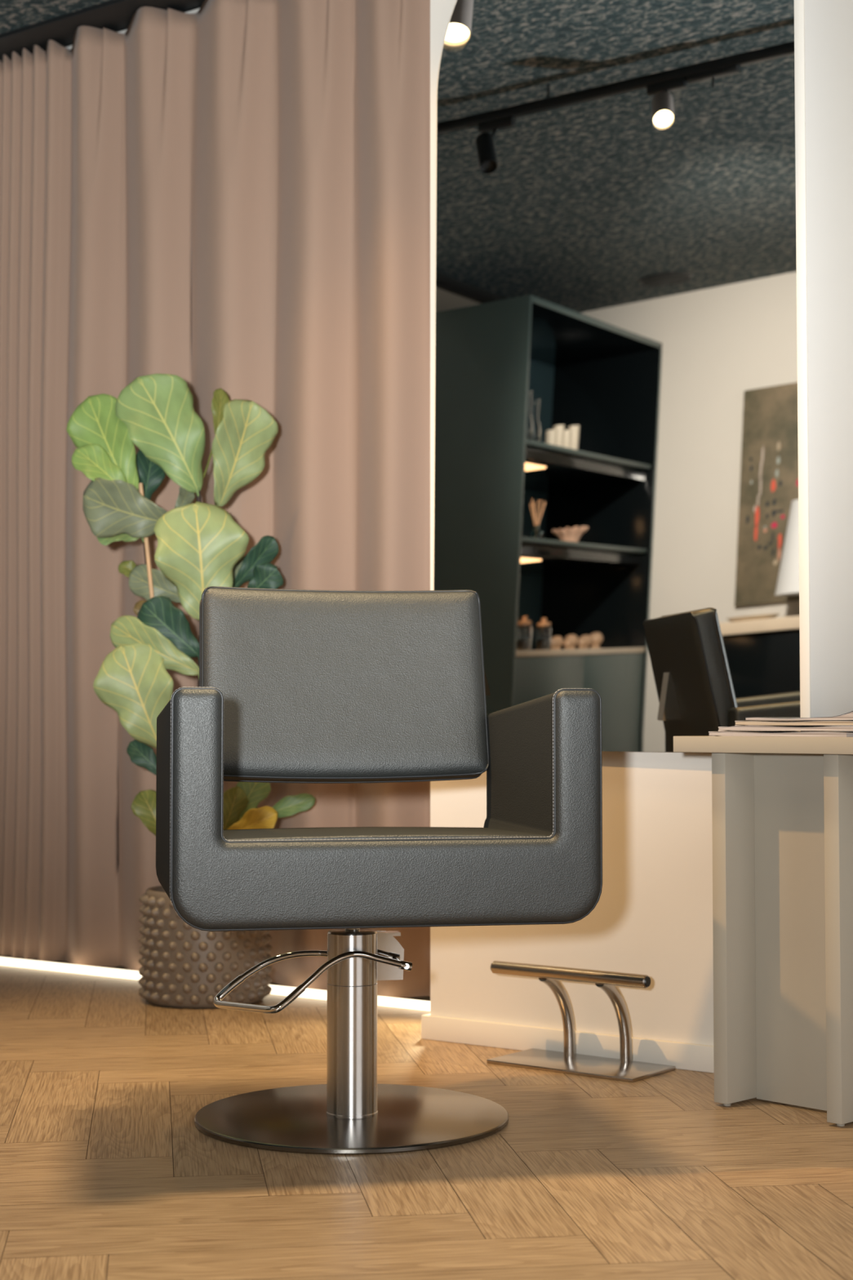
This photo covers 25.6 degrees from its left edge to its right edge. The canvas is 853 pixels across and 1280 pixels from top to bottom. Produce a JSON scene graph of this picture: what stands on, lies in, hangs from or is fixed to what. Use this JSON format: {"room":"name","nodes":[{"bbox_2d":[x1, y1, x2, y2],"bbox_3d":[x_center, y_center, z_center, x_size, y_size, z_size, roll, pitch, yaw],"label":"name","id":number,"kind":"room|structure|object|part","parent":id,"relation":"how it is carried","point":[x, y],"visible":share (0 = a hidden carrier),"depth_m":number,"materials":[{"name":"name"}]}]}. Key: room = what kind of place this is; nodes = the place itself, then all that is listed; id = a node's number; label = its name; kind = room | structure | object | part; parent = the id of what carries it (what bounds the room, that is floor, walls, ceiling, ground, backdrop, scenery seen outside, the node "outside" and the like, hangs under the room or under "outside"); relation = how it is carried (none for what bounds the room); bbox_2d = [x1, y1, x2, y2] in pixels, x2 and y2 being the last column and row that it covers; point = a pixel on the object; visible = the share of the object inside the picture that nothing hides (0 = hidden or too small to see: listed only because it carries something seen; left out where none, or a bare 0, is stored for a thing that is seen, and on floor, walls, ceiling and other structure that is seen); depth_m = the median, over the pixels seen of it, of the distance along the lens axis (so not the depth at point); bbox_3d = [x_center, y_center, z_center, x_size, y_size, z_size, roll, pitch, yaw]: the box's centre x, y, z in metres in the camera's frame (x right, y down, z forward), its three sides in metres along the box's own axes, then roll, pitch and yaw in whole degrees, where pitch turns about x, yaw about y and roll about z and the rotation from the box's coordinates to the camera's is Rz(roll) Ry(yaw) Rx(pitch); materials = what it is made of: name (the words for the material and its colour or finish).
{"room":"salon","nodes":[
{"label":"salon","id":0,"kind":"room"},
{"bbox_2d":[0,0,110,34],"bbox_3d":[-1.139,-2.049,1.489,8.200,0.100,7.600,-2,-3,35],"label":"ceiling","id":1,"kind":"structure","parent":0,"point":[14,14],"depth_m":5.43,"materials":[{"name":"black wood"}]},
{"bbox_2d":[0,0,204,62],"bbox_3d":[-0.728,-1.818,5.386,2.395,0.014,0.245,-2,-3,35],"label":"trim","id":2,"kind":"structure","parent":1,"relation":"attached to","point":[116,15],"depth_m":5.50,"materials":[{"name":"black"}]},
{"bbox_2d":[0,0,430,998],"bbox_3d":[-0.722,-0.438,5.306,2.365,2.746,0.129,-2,-3,35],"label":"curtain","id":3,"kind":"object","parent":2,"relation":"hanging from","point":[232,196],"visible":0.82,"depth_m":5.29,"materials":[{"name":"beige fabric"}]},
{"bbox_3d":[-0.692,-1.794,5.411,2.365,0.024,0.022,-2,-3,35],"label":"rail","id":4,"kind":"part","parent":3,"relation":"part of","materials":[{"name":"white"}]},
{"bbox_2d":[0,955,852,1279],"bbox_3d":[-1.073,0.773,1.457,8.200,0.002,7.829,-2,-3,35],"label":"floor","id":5,"kind":"structure","parent":0,"point":[108,1172],"depth_m":2.94,"materials":[{"name":"brown wood"}]},
{"bbox_2d":[66,373,315,1008],"bbox_3d":[-0.604,0.120,4.798,0.526,1.602,0.372,2,-3,-38],"label":"fig","id":6,"kind":"object","parent":5,"relation":"on","point":[201,546],"visible":0.8,"depth_m":4.76,"materials":[{"name":"green plant"}]},
{"bbox_3d":[-0.694,0.162,4.836,0.136,1.049,0.050,1,-3,-17],"label":"stem","id":7,"kind":"part","parent":6,"relation":"part of","materials":[{"name":"brown plant"}]},
{"bbox_3d":[-0.578,0.148,4.817,0.035,1.072,0.025,1,-3,-14],"label":"stem","id":8,"kind":"part","parent":6,"relation":"part of","materials":[{"name":"plant"}]},
{"bbox_2d":[137,885,271,1008],"bbox_3d":[-0.567,0.780,4.817,0.340,0.285,0.340,-2,-3,35],"label":"pot","id":9,"kind":"object","parent":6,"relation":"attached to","point":[184,966],"depth_m":4.68,"materials":[{"name":"brown ceramic"}]},
{"bbox_2d":[0,956,430,1010],"bbox_3d":[-0.597,0.922,5.058,1.965,0.022,0.016,-2,-3,35],"label":"light strip","id":10,"kind":"object","parent":5,"relation":"on","point":[276,989],"visible":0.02,"depth_m":5.21,"materials":[{"name":"white plastic"}]},
{"bbox_2d":[155,586,602,1154],"bbox_3d":[-0.120,0.374,3.313,0.698,0.962,0.698,0,-3,-11],"label":"chair","id":11,"kind":"object","parent":5,"relation":"on","point":[296,686],"visible":1,"depth_m":3.32,"materials":[{"name":"black leather"}]},
{"bbox_3d":[-0.206,0.605,3.359,0.336,0.110,0.164,0,-3,-11],"label":"pump lever","id":12,"kind":"part","parent":11,"relation":"part of","materials":[{"name":"silver metal"}]},
{"bbox_3d":[-0.157,0.085,3.516,0.531,0.361,0.147,0,-3,-11],"label":"backrest","id":13,"kind":"part","parent":11,"relation":"part of","materials":[{"name":"black leather"}]},
{"bbox_3d":[-0.133,0.852,3.360,0.560,0.012,0.560,0,-3,-11],"label":"plate","id":14,"kind":"part","parent":11,"relation":"part of","materials":[{"name":"silver metal"}]},
{"bbox_2d":[486,960,675,1082],"bbox_3d":[0.318,0.777,3.881,0.377,0.208,0.172,-2,-3,37],"label":"footrest","id":15,"kind":"object","parent":5,"relation":"on","point":[624,1068],"visible":1,"depth_m":3.86,"materials":[{"name":"silver metal"}]},
{"bbox_3d":[0.274,0.780,3.926,0.025,0.190,0.117,-2,-3,37],"label":"leg","id":16,"kind":"part","parent":15,"relation":"part of","materials":[{"name":"silver metal"}]},
{"bbox_3d":[0.318,0.877,3.877,0.352,0.008,0.172,-2,-3,37],"label":"plate","id":17,"kind":"part","parent":15,"relation":"part of","materials":[{"name":"silver metal"}]},
{"bbox_3d":[0.384,0.776,3.843,0.025,0.190,0.117,-2,-3,37],"label":"leg","id":18,"kind":"part","parent":15,"relation":"part of","materials":[{"name":"silver metal"}]},
{"bbox_2d":[673,735,852,1126],"bbox_3d":[0.921,0.511,3.263,0.295,0.684,1.005,3,-4,-44],"label":"console table","id":19,"kind":"object","parent":5,"relation":"on","point":[782,806],"visible":0.95,"depth_m":3.48,"materials":[{"name":"beige laminate"}]},
{"bbox_3d":[0.615,0.536,3.556,0.200,0.648,0.031,3,-4,-44],"label":"leg","id":20,"kind":"part","parent":19,"relation":"part of","materials":[{"name":"beige laminate"}]},
{"bbox_2d":[708,731,852,737],"bbox_3d":[0.704,0.173,3.445,0.211,0.010,0.301,2,-4,-43],"label":"magazine","id":21,"kind":"object","parent":19,"relation":"on","point":[813,734],"visible":0.97,"depth_m":3.37,"materials":[{"name":"paper"}]},
{"bbox_2d":[718,725,852,731],"bbox_3d":[0.722,0.163,3.447,0.301,0.010,0.211,-3,-4,44],"label":"magazine","id":22,"kind":"object","parent":21,"relation":"on","point":[739,728],"visible":1,"depth_m":3.40,"materials":[{"name":"paper"}]},
{"bbox_2d":[734,720,852,725],"bbox_3d":[0.742,0.152,3.424,0.201,0.009,0.291,2,-4,-44],"label":"magazine","id":23,"kind":"object","parent":22,"relation":"on","point":[737,722],"visible":0.99,"depth_m":3.37,"materials":[{"name":"beige paper"}]},
{"bbox_2d":[745,711,852,720],"bbox_3d":[0.745,0.134,3.434,0.256,0.028,0.191,-3,-4,45],"label":"magazine","id":24,"kind":"object","parent":23,"relation":"on","point":[849,716],"visible":0.98,"depth_m":3.36,"materials":[{"name":"paper"}]},
{"bbox_3d":[0.701,0.533,3.467,0.018,0.650,0.215,3,-4,-44],"label":"panel","id":25,"kind":"part","parent":19,"relation":"part of","materials":[{"name":"beige laminate"}]},
{"bbox_2d":[794,0,852,732],"bbox_3d":[0.777,-0.858,3.639,0.181,2.084,0.022,3,-4,-44],"label":"wall","id":26,"kind":"structure","parent":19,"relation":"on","point":[823,28],"depth_m":3.60,"materials":[{"name":"white paint"}]},
{"bbox_3d":[0.788,0.528,3.380,0.200,0.648,0.031,2,-4,-44],"label":"leg","id":27,"kind":"part","parent":19,"relation":"part of","materials":[{"name":"beige laminate"}]},
{"bbox_2d":[430,0,713,1045],"bbox_3d":[1.646,-0.535,3.221,3.900,2.770,0.140,-2,-3,35],"label":"wall","id":28,"kind":"structure","parent":0,"point":[652,916],"depth_m":3.96,"materials":[{"name":"white paint"}]},
{"bbox_2d":[421,1013,714,1073],"bbox_3d":[1.615,0.823,3.174,3.866,0.053,0.154,-2,-3,35],"label":"baseboard","id":29,"kind":"structure","parent":28,"relation":"attached to","point":[682,1055],"depth_m":4.02,"materials":[{"name":"beige wood"}]},
{"bbox_2d":[432,0,800,751],"bbox_3d":[0.384,-0.731,3.985,0.936,1.931,0.071,-2,-3,35],"label":"wall mirror","id":30,"kind":"object","parent":28,"relation":"attached to","point":[615,433],"visible":0.84,"depth_m":3.95,"materials":[{"name":"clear mirror"}]}
]}

